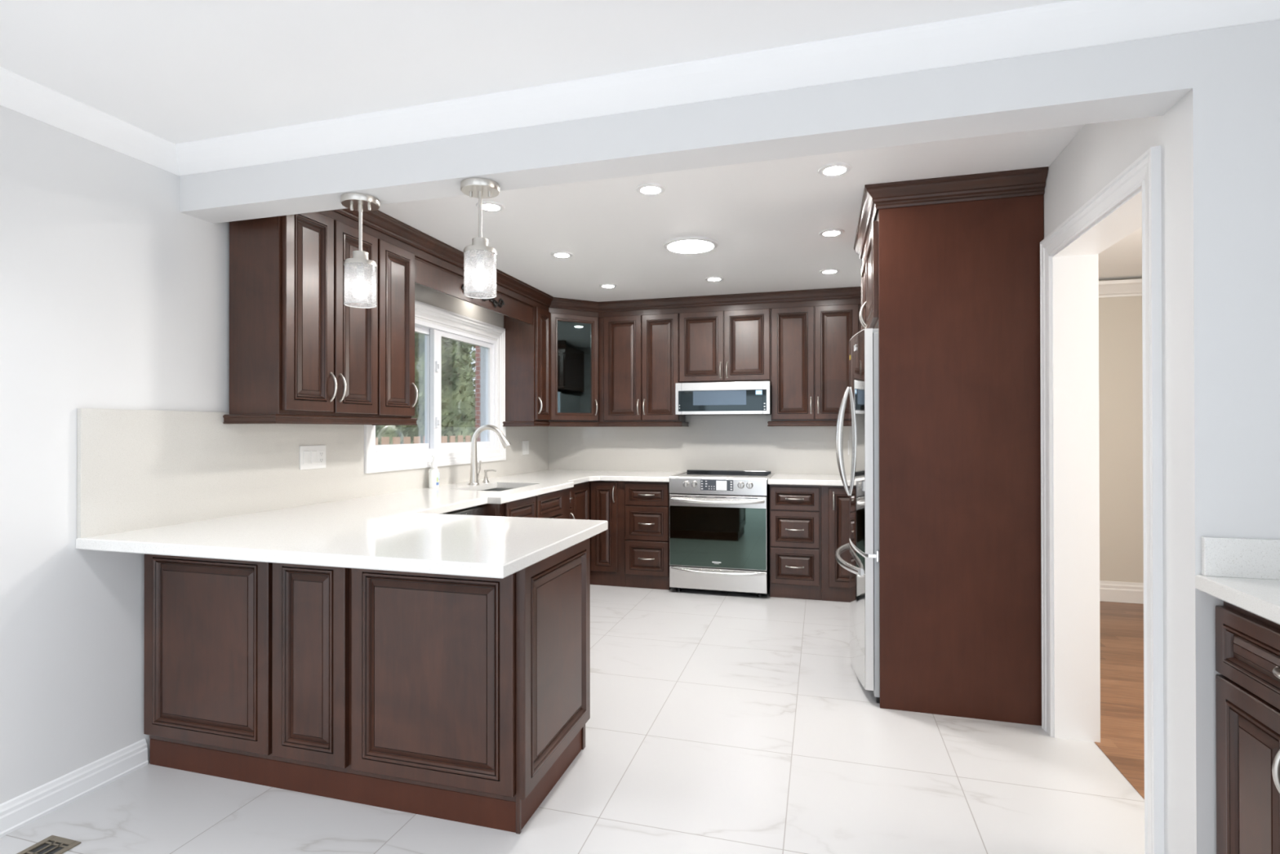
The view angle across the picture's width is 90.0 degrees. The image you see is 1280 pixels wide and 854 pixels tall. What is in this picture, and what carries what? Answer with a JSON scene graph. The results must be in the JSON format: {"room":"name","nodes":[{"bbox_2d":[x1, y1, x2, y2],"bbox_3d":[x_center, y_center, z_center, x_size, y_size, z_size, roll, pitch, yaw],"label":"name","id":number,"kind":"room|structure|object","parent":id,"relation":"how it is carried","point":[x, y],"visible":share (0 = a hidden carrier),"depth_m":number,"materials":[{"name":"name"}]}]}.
{"room":"kitchen","nodes":[
{"label":"kitchen","id":0,"kind":"room"},
{"bbox_2d":[0,105,496,804],"bbox_3d":[-2.171,0.097,2.036,0.150,2.457,9.070,0,0,16],"label":"wall","id":1,"kind":"structure","parent":0,"point":[113,295],"depth_m":2.29,"materials":[{"name":"white paint"}]},
{"bbox_2d":[0,738,148,837],"bbox_3d":[-2.633,1.267,0.083,0.020,0.100,5.068,0,0,16],"label":"baseboard","id":2,"kind":"structure","parent":1,"relation":"attached to","point":[22,810],"depth_m":2.26,"materials":[{"name":"white paint"}]},
{"bbox_2d":[229,211,377,416],"bbox_3d":[-1.591,-0.563,3.120,0.336,1.015,0.627,0,0,16],"label":"upper cabinet","id":3,"kind":"object","parent":1,"relation":"attached to","point":[295,348],"visible":0.96,"depth_m":2.88,"materials":[{"name":"brown wood"}]},
{"bbox_2d":[222,413,417,425],"bbox_3d":[-1.569,-0.033,3.277,0.289,0.042,1.005,0,0,16],"label":"rail","id":4,"kind":"object","parent":3,"relation":"attached to","point":[237,418],"visible":1,"depth_m":2.97,"materials":[{"name":"brown wood"}]},
{"bbox_2d":[76,408,548,537],"bbox_3d":[-1.454,0.173,4.252,0.019,0.465,4.074,0,0,16],"label":"backsplash","id":5,"kind":"structure","parent":1,"relation":"attached to","point":[137,469],"depth_m":2.79,"materials":[{"name":"beige stone"}]},
{"bbox_2d":[299,444,325,470],"bbox_3d":[-1.699,0.157,3.331,0.011,0.122,0.175,0,0,16],"label":"wall plate","id":6,"kind":"object","parent":5,"relation":"attached to","point":[311,457],"visible":1,"depth_m":3.32,"materials":[{"name":"white plastic"}]},
{"bbox_2d":[318,450,324,462],"bbox_3d":[-1.683,0.157,3.380,0.003,0.066,0.034,0,0,16],"label":"socket","id":7,"kind":"object","parent":6,"relation":"attached to","point":[321,453],"depth_m":3.38,"materials":[{"name":"grey plastic"}]},
{"bbox_2d":[522,440,528,454],"bbox_3d":[-1.021,0.185,5.723,0.011,0.123,0.128,0,0,16],"label":"wall plate","id":8,"kind":"object","parent":5,"relation":"attached to","point":[525,443],"visible":1,"depth_m":5.72,"materials":[{"name":"white plastic"}]},
{"bbox_2d":[374,238,417,417],"bbox_3d":[-1.462,-0.561,3.575,0.336,1.015,0.318,0,0,16],"label":"upper cabinet","id":9,"kind":"object","parent":1,"relation":"attached to","point":[397,388],"visible":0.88,"depth_m":3.52,"materials":[{"name":"brown wood"}]},
{"bbox_2d":[364,300,506,473],"bbox_3d":[-1.431,-0.275,4.551,0.164,1.100,1.710,0,0,16],"label":"window","id":10,"kind":"structure","parent":1,"relation":"in","point":[460,376],"depth_m":4.61,"materials":[{"name":"white paint"}]},
{"bbox_2d":[414,283,503,328],"bbox_3d":[-1.368,-0.974,4.562,0.019,0.295,1.624,0,0,16],"label":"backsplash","id":11,"kind":"structure","parent":1,"relation":"attached to","point":[423,294],"depth_m":4.65,"materials":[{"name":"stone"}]},
{"bbox_2d":[414,256,533,324],"bbox_3d":[-1.223,-0.944,4.521,0.281,0.197,1.628,0,0,16],"label":"window valance","id":12,"kind":"object","parent":1,"relation":"attached to","point":[428,274],"visible":0.75,"depth_m":4.31,"materials":[{"name":"brown wood"}]},
{"bbox_2d":[503,306,551,421],"bbox_3d":[-0.934,-0.554,5.437,0.336,1.015,0.293,0,0,16],"label":"upper cabinet","id":13,"kind":"object","parent":1,"relation":"attached to","point":[527,346],"visible":0.92,"depth_m":5.31,"materials":[{"name":"brown wood"}]},
{"bbox_2d":[317,208,861,317],"bbox_3d":[-0.385,-1.056,4.700,4.147,0.130,1.861,0,0,-35],"label":"crown molding","id":14,"kind":"structure","parent":1,"relation":"attached to","point":[377,224],"depth_m":5.22,"materials":[{"name":"brown wood"}]},
{"bbox_2d":[0,0,1142,302],"bbox_3d":[0.604,-1.198,1.255,5.920,0.120,9.070,0,0,16],"label":"ceiling","id":15,"kind":"structure","parent":0,"point":[175,71],"depth_m":2.12,"materials":[{"name":"white paint"}]},
{"bbox_2d":[475,200,504,211],"bbox_3d":[-0.764,-1.122,3.269,0.144,0.012,0.144,0,0,16],"label":"recessed light","id":16,"kind":"object","parent":15,"relation":"in","point":[487,206],"visible":0.89,"depth_m":3.25,"materials":[{"name":"white paint"}]},
{"bbox_2d":[551,251,573,257],"bbox_3d":[-0.509,-1.118,4.168,0.144,0.012,0.144,0,0,16],"label":"recessed light","id":17,"kind":"object","parent":15,"relation":"in","point":[556,254],"visible":1,"depth_m":4.15,"materials":[{"name":"white paint"}]},
{"bbox_2d":[599,283,617,288],"bbox_3d":[-0.253,-1.115,5.073,0.144,0.012,0.144,0,0,16],"label":"recessed light","id":18,"kind":"object","parent":15,"relation":"in","point":[605,285],"visible":1,"depth_m":5.05,"materials":[{"name":"white paint"}]},
{"bbox_2d":[635,182,666,195],"bbox_3d":[0.051,-1.124,3.038,0.144,0.012,0.144,0,0,16],"label":"recessed light","id":19,"kind":"object","parent":15,"relation":"in","point":[649,188],"visible":1,"depth_m":3.02,"materials":[{"name":"white paint"}]},
{"bbox_2d":[179,31,1192,223],"bbox_3d":[-0.201,-1.016,2.261,3.523,0.234,0.155,0,0,16],"label":"ceiling beam","id":20,"kind":"structure","parent":15,"relation":"attached to","point":[1146,77],"depth_m":2.05,"materials":[{"name":"white paint"}]},
{"bbox_2d":[340,192,379,308],"bbox_3d":[-1.099,-0.687,2.518,0.142,0.418,0.142,0,0,16],"label":"pendant light","id":21,"kind":"object","parent":20,"relation":"hanging from","point":[359,202],"visible":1,"depth_m":2.50,"materials":[{"name":"silver metal"}]},
{"bbox_2d":[460,177,499,298],"bbox_3d":[-0.592,-0.692,2.374,0.142,0.410,0.142,0,0,16],"label":"pendant light","id":22,"kind":"object","parent":20,"relation":"hanging from","point":[474,187],"visible":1,"depth_m":2.35,"materials":[{"name":"silver metal"}]},
{"bbox_2d":[0,0,1279,176],"bbox_3d":[-0.596,-1.101,-0.413,4.220,0.085,5.207,0,0,16],"label":"trim","id":23,"kind":"structure","parent":20,"relation":"attached to","point":[1070,24],"depth_m":2.03,"materials":[{"name":"white paint"}]},
{"bbox_2d":[662,235,718,253],"bbox_3d":[0.312,-1.111,3.951,0.344,0.030,0.344,0,0,16],"label":"recessed light","id":24,"kind":"object","parent":15,"relation":"in","point":[688,244],"visible":1,"depth_m":3.89,"materials":[{"name":"white paint"}]},
{"bbox_2d":[704,275,724,281],"bbox_3d":[0.562,-1.117,4.842,0.144,0.012,0.144,0,0,16],"label":"recessed light","id":25,"kind":"object","parent":15,"relation":"in","point":[714,278],"visible":1,"depth_m":4.82,"materials":[{"name":"white paint"}]},
{"bbox_2d":[819,268,839,274],"bbox_3d":[1.365,-1.118,4.614,0.144,0.012,0.144,0,0,16],"label":"recessed light","id":26,"kind":"object","parent":15,"relation":"in","point":[827,271],"visible":1,"depth_m":4.59,"materials":[{"name":"white paint"}]},
{"bbox_2d":[818,228,844,236],"bbox_3d":[1.109,-1.122,3.710,0.144,0.012,0.144,0,0,16],"label":"recessed light","id":27,"kind":"object","parent":15,"relation":"in","point":[830,232],"visible":1,"depth_m":3.69,"materials":[{"name":"white paint"}]},
{"bbox_2d":[817,162,851,176],"bbox_3d":[0.854,-1.125,2.810,0.144,0.012,0.144,0,0,16],"label":"recessed light","id":28,"kind":"object","parent":15,"relation":"in","point":[835,169],"visible":1,"depth_m":2.79,"materials":[{"name":"white paint"}]},
{"bbox_2d":[0,584,1144,853],"bbox_3d":[0.606,1.358,1.244,5.920,0.082,9.070,0,0,16],"label":"floor","id":29,"kind":"structure","parent":0,"point":[719,722],"depth_m":2.41,"materials":[{"name":"tile"}]},
{"bbox_2d":[17,835,80,853],"bbox_3d":[-1.878,1.322,1.921,0.130,0.004,0.278,0,0,16],"label":"floor vent","id":30,"kind":"object","parent":29,"relation":"in","point":[53,844],"visible":1,"depth_m":2.02,"materials":[{"name":"beige metal"}]},
{"bbox_2d":[143,537,590,834],"bbox_3d":[-1.071,0.883,2.578,1.626,0.888,0.633,0,0,16],"label":"base cabinet","id":31,"kind":"object","parent":29,"relation":"on","point":[463,699],"visible":0.86,"depth_m":2.27,"materials":[{"name":"brown wood"}]},
{"bbox_2d":[75,469,681,578],"bbox_3d":[-0.646,0.423,4.029,1.692,0.040,4.096,0,0,16],"label":"countertop","id":32,"kind":"structure","parent":31,"relation":"on","point":[407,531],"depth_m":2.37,"materials":[{"name":"white stone"}]},
{"bbox_2d":[428,455,439,488],"bbox_3d":[-1.377,0.299,4.284,0.059,0.213,0.086,0,0,16],"label":"soap bottle","id":33,"kind":"object","parent":32,"relation":"on","point":[433,473],"visible":1,"depth_m":4.25,"materials":[{"name":"white plastic"}]},
{"bbox_2d":[468,424,510,484],"bbox_3d":[-1.051,0.194,4.498,0.305,0.423,0.120,0,0,16],"label":"faucet","id":34,"kind":"object","parent":32,"relation":"on","point":[474,471],"visible":1,"depth_m":4.49,"materials":[{"name":"silver metal"}]},
{"bbox_2d":[482,469,496,482],"bbox_3d":[-1.107,0.359,4.690,0.101,0.096,0.048,0,0,16],"label":"soap dispenser","id":35,"kind":"object","parent":32,"relation":"on","point":[485,480],"visible":1,"depth_m":4.69,"materials":[{"name":"silver metal"}]},
{"bbox_2d":[482,487,513,491],"bbox_3d":[-0.966,0.546,4.367,0.367,0.200,0.615,0,0,16],"label":"sink","id":36,"kind":"object","parent":32,"relation":"in","point":[496,489],"visible":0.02,"depth_m":4.68,"materials":[{"name":"silver metal"}]},
{"bbox_2d":[440,506,482,515],"bbox_3d":[-1.284,0.880,3.502,0.673,0.840,0.620,0,0,16],"label":"dishwasher","id":37,"kind":"object","parent":29,"relation":"on","point":[475,510],"visible":0.09,"depth_m":3.59,"materials":[{"name":"black plastic"}]},
{"bbox_2d":[477,503,502,515],"bbox_3d":[-0.889,0.887,3.756,0.135,0.888,0.085,0,0,16],"label":"base cabinet","id":38,"kind":"object","parent":29,"relation":"on","point":[488,509],"visible":0.02,"depth_m":3.71,"materials":[{"name":"brown wood"}]},
{"bbox_2d":[497,487,569,519],"bbox_3d":[-0.984,0.890,4.376,0.774,0.888,1.050,0,0,16],"label":"base cabinet","id":39,"kind":"object","parent":29,"relation":"on","point":[555,504],"visible":0.17,"depth_m":4.28,"materials":[{"name":"brown wood"}]},
{"bbox_2d":[569,487,574,519],"bbox_3d":[-0.851,0.893,4.991,0.694,0.888,0.198,0,0,16],"label":"base cabinet","id":40,"kind":"object","parent":29,"relation":"on","point":[571,515],"visible":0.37,"depth_m":4.97,"materials":[{"name":"brown wood"}]},
{"bbox_2d":[569,480,625,586],"bbox_3d":[-0.559,0.895,5.553,0.950,0.888,1.038,0,0,16],"label":"base cabinet","id":41,"kind":"object","parent":29,"relation":"on","point":[591,500],"visible":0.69,"depth_m":5.37,"materials":[{"name":"brown wood"}]},
{"bbox_2d":[625,480,671,590],"bbox_3d":[0.132,0.894,5.559,0.374,0.888,0.649,0,0,16],"label":"base cabinet","id":42,"kind":"object","parent":29,"relation":"on","point":[647,565],"visible":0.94,"depth_m":5.29,"materials":[{"name":"brown wood"}]},
{"bbox_2d":[668,469,774,596],"bbox_3d":[0.692,0.860,5.350,0.805,0.952,0.746,0,0,16],"label":"range","id":43,"kind":"object","parent":29,"relation":"on","point":[719,520],"visible":0.99,"depth_m":5.05,"materials":[{"name":"silver metal"}]},
{"bbox_2d":[679,471,769,476],"bbox_3d":[0.712,0.413,5.425,0.743,0.017,0.565,0,0,16],"label":"glass cooktop","id":44,"kind":"object","parent":43,"relation":"in","point":[684,473],"depth_m":5.52,"materials":[{"name":"black glass"}]},
{"bbox_2d":[769,484,821,599],"bbox_3d":[1.279,0.891,5.234,0.389,0.888,0.649,0,0,16],"label":"base cabinet","id":45,"kind":"object","parent":29,"relation":"on","point":[795,510],"visible":0.98,"depth_m":4.96,"materials":[{"name":"brown wood"}]},
{"bbox_2d":[821,485,849,602],"bbox_3d":[1.927,0.890,5.051,0.955,0.888,0.649,0,0,16],"label":"base cabinet","id":46,"kind":"object","parent":29,"relation":"on","point":[835,583],"visible":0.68,"depth_m":4.88,"materials":[{"name":"brown wood"}]},
{"bbox_2d":[767,473,848,485],"bbox_3d":[1.740,0.426,5.124,1.357,0.040,0.689,0,0,16],"label":"countertop","id":47,"kind":"structure","parent":46,"relation":"on","point":[777,478],"depth_m":4.96,"materials":[{"name":"white stone"}]},
{"bbox_2d":[835,328,879,702],"bbox_3d":[1.486,0.427,3.438,0.839,1.800,0.916,0,0,16],"label":"refrigerator","id":48,"kind":"object","parent":29,"relation":"on","point":[863,491],"visible":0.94,"depth_m":3.12,"materials":[{"name":"grey metal"}]},
{"bbox_2d":[878,194,1044,725],"bbox_3d":[1.465,0.142,2.942,0.688,2.366,0.024,0,0,16],"label":"end panel","id":49,"kind":"object","parent":29,"relation":"on","point":[960,616],"visible":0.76,"depth_m":2.93,"materials":[{"name":"brown wood"}]},
{"bbox_2d":[1215,600,1279,853],"bbox_3d":[1.707,0.874,1.247,0.692,0.886,0.733,0,0,16],"label":"base cabinet","id":50,"kind":"object","parent":29,"relation":"on","point":[1247,643],"visible":0.97,"depth_m":1.55,"materials":[{"name":"brown wood"}]},
{"bbox_2d":[1195,574,1279,624],"bbox_3d":[1.707,0.409,1.241,0.697,0.040,0.757,0,0,16],"label":"countertop","id":51,"kind":"structure","parent":50,"relation":"on","point":[1259,597],"depth_m":1.55,"materials":[{"name":"white stone"}]},
{"bbox_2d":[1098,277,1143,582],"bbox_3d":[3.151,0.096,3.194,2.082,2.457,3.800,0,0,16],"label":"wall","id":52,"kind":"structure","parent":0,"point":[1120,318],"depth_m":4.87,"materials":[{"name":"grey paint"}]},
{"bbox_2d":[1098,278,1142,297],"bbox_3d":[3.566,-1.046,4.853,1.982,0.110,0.090,0,0,16],"label":"trim","id":53,"kind":"structure","parent":52,"relation":"attached to","point":[1128,287],"depth_m":4.83,"materials":[{"name":"white paint"}]},
{"bbox_2d":[1099,580,1143,604],"bbox_3d":[3.579,1.254,4.878,1.982,0.155,0.018,0,0,16],"label":"baseboard","id":54,"kind":"structure","parent":52,"relation":"attached to","point":[1109,591],"depth_m":4.85,"materials":[{"name":"white paint"}]},
{"bbox_2d":[1043,19,1279,853],"bbox_3d":[2.316,0.098,3.393,0.697,2.457,3.713,0,0,16],"label":"wall","id":55,"kind":"structure","parent":0,"point":[1220,143],"depth_m":1.69,"materials":[{"name":"white paint"}]},
{"bbox_2d":[858,208,878,330],"bbox_3d":[1.571,-0.790,3.433,0.748,0.565,0.969,0,0,16],"label":"upper cabinet","id":56,"kind":"object","parent":55,"relation":"attached to","point":[868,313],"visible":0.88,"depth_m":3.24,"materials":[{"name":"brown wood"}]},
{"bbox_2d":[853,166,1048,262],"bbox_3d":[1.559,-1.079,3.403,0.754,0.100,1.075,0,0,16],"label":"crown molding","id":57,"kind":"structure","parent":56,"relation":"attached to","point":[1029,181],"depth_m":2.92,"materials":[{"name":"brown wood"}]},
{"bbox_2d":[1040,145,1164,853],"bbox_3d":[1.724,0.251,2.321,0.191,2.142,0.996,0,0,16],"label":"door frame","id":58,"kind":"structure","parent":55,"relation":"in","point":[1131,201],"depth_m":2.70,"materials":[{"name":"white paint"}]},
{"bbox_2d":[1201,536,1279,579],"bbox_3d":[1.813,0.340,1.595,0.684,0.101,0.018,0,0,16],"label":"backsplash","id":59,"kind":"structure","parent":55,"relation":"attached to","point":[1223,557],"depth_m":1.66,"materials":[{"name":"white stone"}]},
{"bbox_3d":[0.893,0.109,5.803,3.690,2.457,0.150,0,0,16],"label":"wall","id":60,"kind":"structure","parent":0,"visible":0},
{"bbox_2d":[546,307,599,422],"bbox_3d":[-0.672,-0.553,5.829,0.628,1.015,0.618,0,0,16],"label":"upper cabinet","id":61,"kind":"object","parent":60,"relation":"attached to","point":[575,360],"visible":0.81,"depth_m":6.08,"materials":[{"name":"brown wood"}]},
{"bbox_2d":[557,352,591,359],"bbox_3d":[-0.680,-0.650,5.838,0.572,0.009,0.572,0,0,16],"label":"shelf","id":62,"kind":"object","parent":61,"relation":"attached to","point":[561,356],"depth_m":5.92,"materials":[{"name":"clear glass"}]},
{"bbox_2d":[557,386,591,391],"bbox_3d":[-0.680,-0.355,5.836,0.572,0.009,0.572,0,0,16],"label":"shelf","id":63,"kind":"object","parent":61,"relation":"attached to","point":[559,388],"depth_m":5.90,"materials":[{"name":"clear glass"}]},
{"bbox_2d":[502,421,688,426],"bbox_3d":[-0.353,-0.025,5.583,1.666,0.042,0.419,0,0,-15],"label":"rail","id":64,"kind":"object","parent":61,"relation":"attached to","point":[545,424],"visible":1,"depth_m":5.62,"materials":[{"name":"brown wood"}]},
{"bbox_2d":[598,307,685,422],"bbox_3d":[0.012,-0.554,5.787,0.744,1.015,0.326,0,0,16],"label":"upper cabinet","id":65,"kind":"object","parent":60,"relation":"attached to","point":[638,355],"visible":0.97,"depth_m":5.66,"materials":[{"name":"brown wood"}]},
{"bbox_2d":[548,414,848,475],"bbox_3d":[0.798,0.024,5.742,3.503,0.771,0.019,0,0,16],"label":"backsplash","id":66,"kind":"structure","parent":60,"relation":"attached to","point":[710,442],"depth_m":5.79,"materials":[{"name":"beige stone"}]},
{"bbox_2d":[679,302,771,382],"bbox_3d":[0.749,-0.720,5.579,0.785,0.685,0.326,0,0,16],"label":"upper cabinet","id":67,"kind":"object","parent":60,"relation":"attached to","point":[727,345],"visible":0.94,"depth_m":5.45,"materials":[{"name":"brown wood"}]},
{"bbox_2d":[675,381,771,415],"bbox_3d":[0.737,-0.241,5.544,0.793,0.270,0.392,0,0,16],"label":"microwave","id":68,"kind":"object","parent":67,"relation":"attached to","point":[744,397],"visible":0.96,"depth_m":5.36,"materials":[{"name":"silver metal"}]},
{"bbox_2d":[770,297,861,421],"bbox_3d":[1.472,-0.557,5.373,0.717,1.015,0.326,0,0,16],"label":"upper cabinet","id":69,"kind":"object","parent":60,"relation":"attached to","point":[810,344],"visible":0.91,"depth_m":5.26,"materials":[{"name":"brown wood"}]},
{"bbox_2d":[767,421,848,426],"bbox_3d":[1.464,-0.027,5.392,0.746,0.042,0.288,0,0,16],"label":"rail","id":70,"kind":"object","parent":69,"relation":"attached to","point":[770,423],"visible":0.79,"depth_m":5.27,"materials":[{"name":"brown wood"}]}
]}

